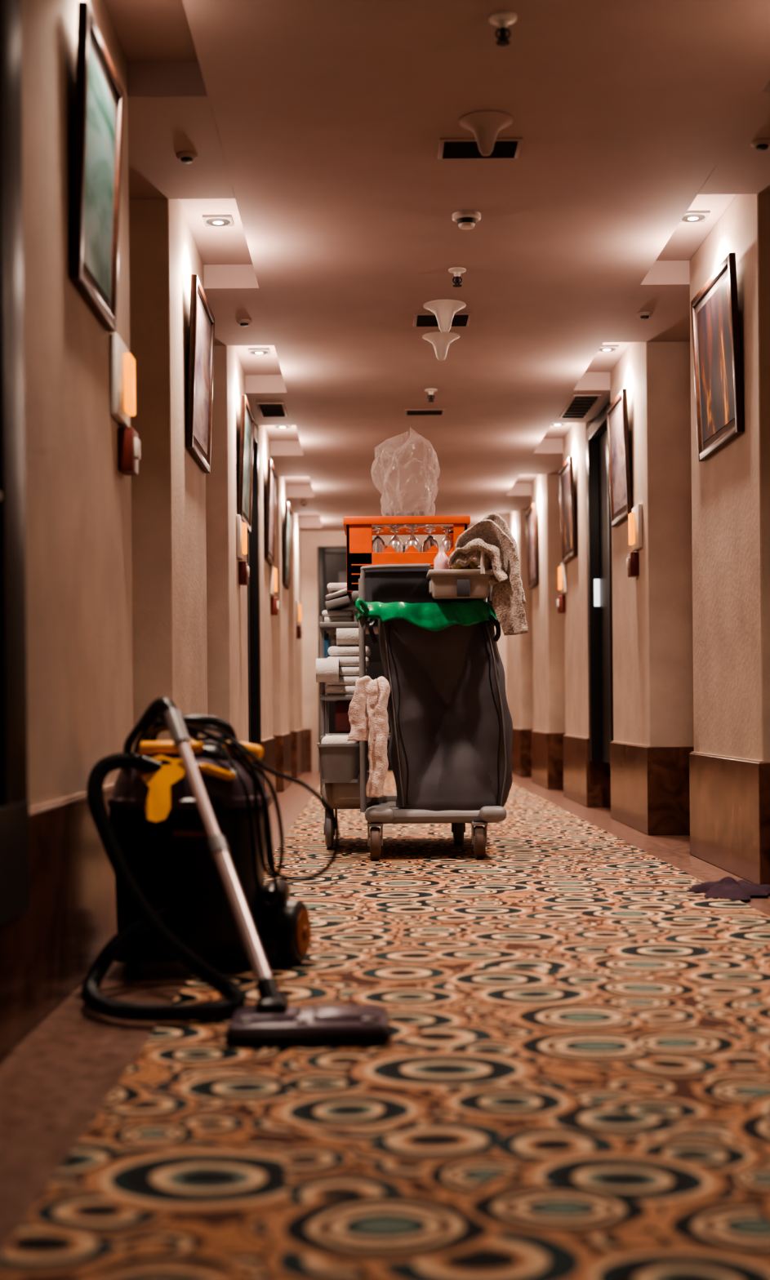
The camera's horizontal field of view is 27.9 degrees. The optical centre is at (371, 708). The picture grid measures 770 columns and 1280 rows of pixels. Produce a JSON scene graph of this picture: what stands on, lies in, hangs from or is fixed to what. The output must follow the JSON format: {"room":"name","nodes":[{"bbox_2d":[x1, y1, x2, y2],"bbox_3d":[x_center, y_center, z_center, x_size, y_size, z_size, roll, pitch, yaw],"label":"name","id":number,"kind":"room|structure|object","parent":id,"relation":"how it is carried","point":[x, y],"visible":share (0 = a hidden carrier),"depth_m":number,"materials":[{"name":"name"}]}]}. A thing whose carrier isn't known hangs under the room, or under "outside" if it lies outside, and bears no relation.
{"room":"hotel corridor","nodes":[
{"label":"hotel corridor","id":0,"kind":"room"},
{"bbox_2d":[20,0,302,808],"bbox_3d":[-0.890,-0.617,6.950,0.390,2.510,17.100,-1,0,0],"label":"wall","id":1,"kind":"structure","parent":0,"point":[135,597],"depth_m":4.29,"materials":[{"name":"paint"}]},
{"bbox_2d":[0,0,30,925],"bbox_3d":[-0.666,-0.669,2.395,0.058,2.110,1.170,-1,0,0],"label":"door","id":2,"kind":"structure","parent":1,"relation":"in","point":[15,900],"depth_m":2.87,"materials":[{"name":"black paint"}]},
{"bbox_2d":[69,1,123,332],"bbox_3d":[-0.675,-1.313,3.840,0.048,0.640,0.520,-1,0,0],"label":"framed picture","id":3,"kind":"object","parent":1,"relation":"attached to","point":[99,91],"visible":1,"depth_m":3.79,"materials":[{"name":"brown wood"}]},
{"bbox_2d":[110,333,140,475],"bbox_3d":[-0.671,-0.829,4.250,0.052,0.350,0.220,-1,0,0],"label":"wall sconce","id":4,"kind":"object","parent":1,"relation":"attached to","point":[122,364],"visible":1,"depth_m":4.24,"materials":[{"name":"white plastic"}]},
{"bbox_2d":[0,728,304,1059],"bbox_3d":[-0.823,0.419,6.937,0.306,0.436,17.106,-1,0,0],"label":"baseboard","id":5,"kind":"structure","parent":1,"relation":"attached to","point":[47,950],"depth_m":3.34,"materials":[{"name":"brown wood"}]},
{"bbox_2d":[186,274,214,473],"bbox_3d":[-0.675,-1.308,6.160,0.049,0.650,0.660,-1,0,0],"label":"framed picture","id":6,"kind":"object","parent":1,"relation":"attached to","point":[202,319],"visible":1,"depth_m":6.09,"materials":[{"name":"brown wood"}]},
{"bbox_2d":[235,514,249,585],"bbox_3d":[-0.671,-0.829,8.130,0.052,0.350,0.220,-1,0,0],"label":"wall sconce","id":7,"kind":"object","parent":1,"relation":"attached to","point":[241,527],"visible":0.98,"depth_m":8.12,"materials":[{"name":"white plastic"}]},
{"bbox_2d":[237,395,254,533],"bbox_3d":[-0.675,-1.308,8.380,0.049,0.650,0.620,-1,0,0],"label":"framed picture","id":8,"kind":"object","parent":1,"relation":"attached to","point":[246,417],"visible":0.88,"depth_m":8.32,"materials":[{"name":"brown wood"}]},
{"bbox_2d":[247,423,261,764],"bbox_3d":[-0.796,-0.688,9.250,0.200,2.070,0.900,-1,0,0],"label":"door","id":9,"kind":"structure","parent":1,"relation":"in","point":[253,538],"depth_m":9.60,"materials":[{"name":"black paint"}]},
{"bbox_2d":[264,458,276,566],"bbox_3d":[-0.675,-1.308,10.450,0.049,0.650,0.620,-1,0,0],"label":"framed picture","id":10,"kind":"object","parent":1,"relation":"attached to","point":[271,472],"visible":0.98,"depth_m":10.37,"materials":[{"name":"brown wood"}]},
{"bbox_2d":[269,564,279,615],"bbox_3d":[-0.671,-0.829,10.760,0.052,0.350,0.220,-1,0,0],"label":"wall sconce","id":11,"kind":"object","parent":1,"relation":"attached to","point":[273,571],"visible":0.91,"depth_m":10.75,"materials":[{"name":"white plastic"}]},
{"bbox_2d":[282,501,292,589],"bbox_3d":[-0.675,-1.308,12.500,0.049,0.650,0.620,-1,0,0],"label":"framed picture","id":12,"kind":"object","parent":1,"relation":"attached to","point":[287,517],"visible":1,"depth_m":12.41,"materials":[{"name":"brown wood"}]},
{"bbox_2d":[295,600,302,639],"bbox_3d":[-0.671,-0.829,14.460,0.052,0.350,0.220,-1,0,0],"label":"wall sconce","id":13,"kind":"object","parent":1,"relation":"attached to","point":[298,606],"visible":1,"depth_m":14.45,"materials":[{"name":"white plastic"}]},
{"bbox_2d":[299,502,307,506],"bbox_3d":[-0.580,-1.763,13.400,0.068,0.024,0.068,0,0,0],"label":"ceiling sensor","id":14,"kind":"object","parent":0,"point":[302,504],"depth_m":13.38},
{"bbox_2d":[0,772,769,1256],"bbox_3d":[0.336,0.677,6.950,2.820,0.100,17.400,-1,0,0],"label":"floor","id":15,"kind":"structure","parent":0,"point":[56,1079],"depth_m":2.85,"materials":[{"name":"carpet"}]},
{"bbox_2d":[0,770,769,1279],"bbox_3d":[0.375,0.623,6.935,1.600,0.008,16.970,-1,0,0],"label":"carpet","id":16,"kind":"object","parent":15,"relation":"on","point":[571,1081],"visible":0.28,"depth_m":2.48,"materials":[{"name":"multicoloured carpet"}]},
{"bbox_2d":[80,697,390,1047],"bbox_3d":[-0.305,0.303,3.435,0.675,0.659,1.170,-1,0,0],"label":"vacuum cleaner","id":17,"kind":"object","parent":16,"relation":"on","point":[185,837],"visible":1,"depth_m":3.60,"materials":[{"name":"black plastic"}]},
{"bbox_2d":[315,427,528,860],"bbox_3d":[0.173,-0.311,6.868,0.844,1.863,1.307,0,0,-4],"label":"cart","id":18,"kind":"object","parent":16,"relation":"on","point":[441,693],"visible":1,"depth_m":6.39,"materials":[{"name":"grey plastic"}]},
{"bbox_2d":[454,519,528,635],"bbox_3d":[0.479,-0.530,6.290,0.313,0.470,0.096,-1,0,19],"label":"towel","id":19,"kind":"object","parent":18,"relation":"hanging from","point":[490,544],"depth_m":6.28,"materials":[{"name":"beige fabric"}]},
{"bbox_2d":[687,876,769,899],"bbox_3d":[1.168,0.584,5.135,0.295,0.053,0.334,0,0,27],"label":"crumpled cloth","id":20,"kind":"object","parent":16,"relation":"on","point":[727,887],"visible":1,"depth_m":5.08,"materials":[{"name":"purple fabric"}]},
{"bbox_2d":[300,530,506,772],"bbox_3d":[0.325,-0.628,15.575,2.820,2.510,0.150,-1,0,0],"label":"wall","id":21,"kind":"structure","parent":0,"point":[309,540],"depth_m":15.50,"materials":[{"name":"paint"}]},
{"bbox_2d":[304,728,311,772],"bbox_3d":[0.339,0.412,15.495,2.010,0.430,0.030,-1,0,0],"label":"baseboard","id":22,"kind":"structure","parent":21,"relation":"attached to","point":[308,755],"depth_m":15.48,"materials":[{"name":"brown wood"}]},
{"bbox_2d":[317,545,422,772],"bbox_3d":[-0.004,-0.495,15.454,1.040,2.250,0.088,-1,0,0],"label":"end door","id":23,"kind":"structure","parent":21,"relation":"in","point":[331,560],"depth_m":15.47,"materials":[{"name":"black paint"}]},
{"bbox_2d":[103,0,769,531],"bbox_3d":[0.314,-1.883,6.950,2.820,0.200,17.100,-1,0,0],"label":"ceiling","id":24,"kind":"structure","parent":0,"point":[317,126],"depth_m":5.38,"materials":[{"name":"paint"}]},
{"bbox_2d":[176,151,197,163],"bbox_3d":[-0.590,-1.763,4.970,0.068,0.024,0.068,0,0,0],"label":"ceiling sensor","id":25,"kind":"object","parent":24,"relation":"attached to","point":[185,157],"depth_m":4.95,"materials":[{"name":"plastic"}]},
{"bbox_2d":[202,214,233,226],"bbox_3d":[-0.586,-1.868,5.945,0.110,0.016,0.110,-1,0,0],"label":"recessed light","id":26,"kind":"object","parent":24,"relation":"in","point":[209,220],"visible":1,"depth_m":5.92,"materials":[{"name":"grey metal"}]},
{"bbox_2d":[236,319,251,326],"bbox_3d":[-0.580,-1.763,7.100,0.068,0.024,0.068,0,0,0],"label":"ceiling sensor","id":27,"kind":"object","parent":24,"relation":"attached to","point":[243,322],"depth_m":7.08,"materials":[{"name":"plastic"}]},
{"bbox_2d":[248,347,270,355],"bbox_3d":[-0.586,-1.868,8.120,0.110,0.016,0.110,-1,0,0],"label":"recessed light","id":28,"kind":"object","parent":24,"relation":"in","point":[252,351],"visible":1,"depth_m":8.09,"materials":[{"name":"grey metal"}]},
{"bbox_2d":[256,402,287,417],"bbox_3d":[-0.585,-1.769,9.200,0.160,0.017,0.400,0,0,0],"label":"ceiling vent","id":29,"kind":"object","parent":24,"relation":"in","point":[266,409],"depth_m":9.15,"materials":[{"name":"black metal"}]},
{"bbox_2d":[274,425,291,428],"bbox_3d":[-0.586,-1.868,10.265,0.110,0.016,0.110,-1,0,0],"label":"recessed light","id":30,"kind":"object","parent":24,"relation":"in","point":[275,426],"visible":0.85,"depth_m":10.26,"materials":[{"name":"grey metal"}]},
{"bbox_2d":[404,408,444,415],"bbox_3d":[0.320,-1.776,9.300,0.240,0.017,0.140,0,0,0],"label":"ceiling vent","id":31,"kind":"object","parent":24,"relation":"in","point":[406,411],"depth_m":9.25,"materials":[{"name":"black metal"}]},
{"bbox_2d":[424,388,437,402],"bbox_3d":[0.335,-1.749,8.670,0.072,0.068,0.072,-1,0,0],"label":"sprinkler","id":32,"kind":"object","parent":24,"relation":"attached to","point":[430,391],"visible":1,"depth_m":8.66,"materials":[{"name":"white metal"}]},
{"bbox_2d":[422,331,459,360],"bbox_3d":[0.335,-1.723,7.420,0.181,0.120,0.181,-1,0,0],"label":"antenna","id":33,"kind":"object","parent":24,"relation":"attached to","point":[441,341],"visible":0.99,"depth_m":7.39,"materials":[{"name":"white plastic"}]},
{"bbox_2d":[413,312,471,326],"bbox_3d":[0.325,-1.776,7.100,0.260,0.017,0.220,0,0,0],"label":"ceiling vent","id":34,"kind":"object","parent":24,"relation":"in","point":[460,319],"depth_m":7.07,"materials":[{"name":"black metal"}]},
{"bbox_2d":[422,299,466,333],"bbox_3d":[0.325,-1.720,6.850,0.189,0.125,0.189,-1,0,0],"label":"antenna","id":35,"kind":"object","parent":24,"relation":"attached to","point":[444,310],"visible":1,"depth_m":6.82,"materials":[{"name":"white plastic"}]},
{"bbox_2d":[448,266,466,287],"bbox_3d":[0.350,-1.749,6.300,0.072,0.068,0.072,-1,0,0],"label":"sprinkler","id":36,"kind":"object","parent":24,"relation":"attached to","point":[456,271],"visible":1,"depth_m":6.29,"materials":[{"name":"white metal"}]},
{"bbox_2d":[452,209,480,229],"bbox_3d":[0.345,-1.759,5.600,0.104,0.048,0.104,-1,0,0],"label":"smoke detector","id":37,"kind":"object","parent":24,"relation":"attached to","point":[465,220],"visible":1,"depth_m":5.57,"materials":[{"name":"white plastic"}]},
{"bbox_2d":[437,137,523,159],"bbox_3d":[0.345,-1.777,4.930,0.260,0.017,0.170,0,0,0],"label":"ceiling vent","id":38,"kind":"object","parent":24,"relation":"in","point":[448,148],"depth_m":4.91,"materials":[{"name":"black metal"}]},
{"bbox_2d":[458,110,512,155],"bbox_3d":[0.348,-1.729,4.700,0.163,0.108,0.163,-1,0,0],"label":"antenna","id":39,"kind":"object","parent":24,"relation":"attached to","point":[485,125],"visible":1,"depth_m":4.67,"materials":[{"name":"paint"}]},
{"bbox_2d":[488,10,516,46],"bbox_3d":[0.340,-1.749,4.000,0.072,0.068,0.072,-1,0,0],"label":"sprinkler","id":40,"kind":"object","parent":24,"relation":"attached to","point":[502,20],"visible":1,"depth_m":3.99,"materials":[{"name":"white plastic"}]},
{"bbox_2d":[551,422,566,426],"bbox_3d":[1.234,-1.884,10.265,0.110,0.016,0.110,-1,0,0],"label":"recessed light","id":41,"kind":"object","parent":24,"relation":"in","point":[553,424],"visible":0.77,"depth_m":10.26,"materials":[{"name":"grey metal"}]},
{"bbox_2d":[558,394,601,418],"bbox_3d":[1.234,-1.784,9.200,0.160,0.017,0.700,0,0,0],"label":"ceiling vent","id":42,"kind":"object","parent":24,"relation":"in","point":[579,406],"depth_m":9.16,"materials":[{"name":"black metal"}]},
{"bbox_2d":[597,345,618,351],"bbox_3d":[1.234,-1.884,8.120,0.110,0.016,0.110,-1,0,0],"label":"recessed light","id":43,"kind":"object","parent":24,"relation":"in","point":[603,348],"visible":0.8,"depth_m":8.10,"materials":[{"name":"grey metal"}]},
{"bbox_2d":[636,311,652,319],"bbox_3d":[1.240,-1.779,7.030,0.068,0.024,0.068,0,0,0],"label":"ceiling sensor","id":44,"kind":"object","parent":24,"relation":"attached to","point":[643,315],"depth_m":7.01,"materials":[{"name":"plastic"}]},
{"bbox_2d":[680,210,710,222],"bbox_3d":[1.234,-1.884,5.945,0.110,0.016,0.110,-1,0,0],"label":"recessed light","id":45,"kind":"object","parent":24,"relation":"in","point":[690,215],"visible":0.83,"depth_m":5.92,"materials":[{"name":"grey metal"}]},
{"bbox_2d":[751,137,769,151],"bbox_3d":[1.235,-1.779,4.900,0.068,0.024,0.068,0,0,0],"label":"ceiling sensor","id":46,"kind":"object","parent":24,"relation":"attached to","point":[761,144],"depth_m":4.88,"materials":[{"name":"plastic"}]},
{"bbox_2d":[506,194,769,760],"bbox_3d":[1.544,-0.638,6.950,0.380,2.510,17.100,-1,0,0],"label":"wall","id":47,"kind":"structure","parent":0,"point":[691,632],"depth_m":7.58,"materials":[{"name":"paint"}]},
{"bbox_2d":[524,502,538,589],"bbox_3d":[1.322,-1.326,12.750,0.049,0.650,0.600,-1,0,0],"label":"framed picture","id":48,"kind":"object","parent":47,"relation":"attached to","point":[530,514],"visible":1,"depth_m":12.70,"materials":[{"name":"brown wood"}]},
{"bbox_2d":[556,562,567,613],"bbox_3d":[1.326,-0.847,10.810,0.052,0.350,0.220,-1,0,0],"label":"wall sconce","id":49,"kind":"object","parent":47,"relation":"attached to","point":[562,570],"visible":0.97,"depth_m":10.80,"materials":[{"name":"white plastic"}]},
{"bbox_2d":[558,456,577,564],"bbox_3d":[1.322,-1.326,10.450,0.049,0.650,0.600,-1,0,0],"label":"framed picture","id":50,"kind":"object","parent":47,"relation":"attached to","point":[566,479],"visible":1,"depth_m":10.40,"materials":[{"name":"brown wood"}]},
{"bbox_2d":[586,401,613,765],"bbox_3d":[1.454,-0.708,9.250,0.200,2.070,0.900,-1,0,0],"label":"door","id":51,"kind":"structure","parent":47,"relation":"in","point":[598,505],"depth_m":9.57,"materials":[{"name":"black paint"}]},
{"bbox_2d":[605,388,631,527],"bbox_3d":[1.322,-1.326,8.280,0.049,0.650,0.560,-1,0,0],"label":"framed picture","id":52,"kind":"object","parent":47,"relation":"attached to","point":[616,414],"visible":0.95,"depth_m":8.24,"materials":[{"name":"brown wood"}]},
{"bbox_2d":[626,503,642,577],"bbox_3d":[1.326,-0.847,7.830,0.052,0.350,0.220,-1,0,0],"label":"wall sconce","id":53,"kind":"object","parent":47,"relation":"attached to","point":[635,517],"visible":1,"depth_m":7.82,"materials":[{"name":"white plastic"}]},
{"bbox_2d":[511,727,769,884],"bbox_3d":[1.496,0.399,6.937,0.296,0.436,17.106,-1,0,0],"label":"baseboard","id":54,"kind":"structure","parent":47,"relation":"attached to","point":[722,802],"depth_m":7.56,"materials":[{"name":"brown wood"}]},
{"bbox_2d":[690,252,743,462],"bbox_3d":[1.322,-1.326,5.950,0.049,0.650,0.680,-1,0,0],"label":"framed picture","id":55,"kind":"object","parent":47,"relation":"attached to","point":[714,308],"visible":1,"depth_m":5.90,"materials":[{"name":"brown wood"}]}
]}

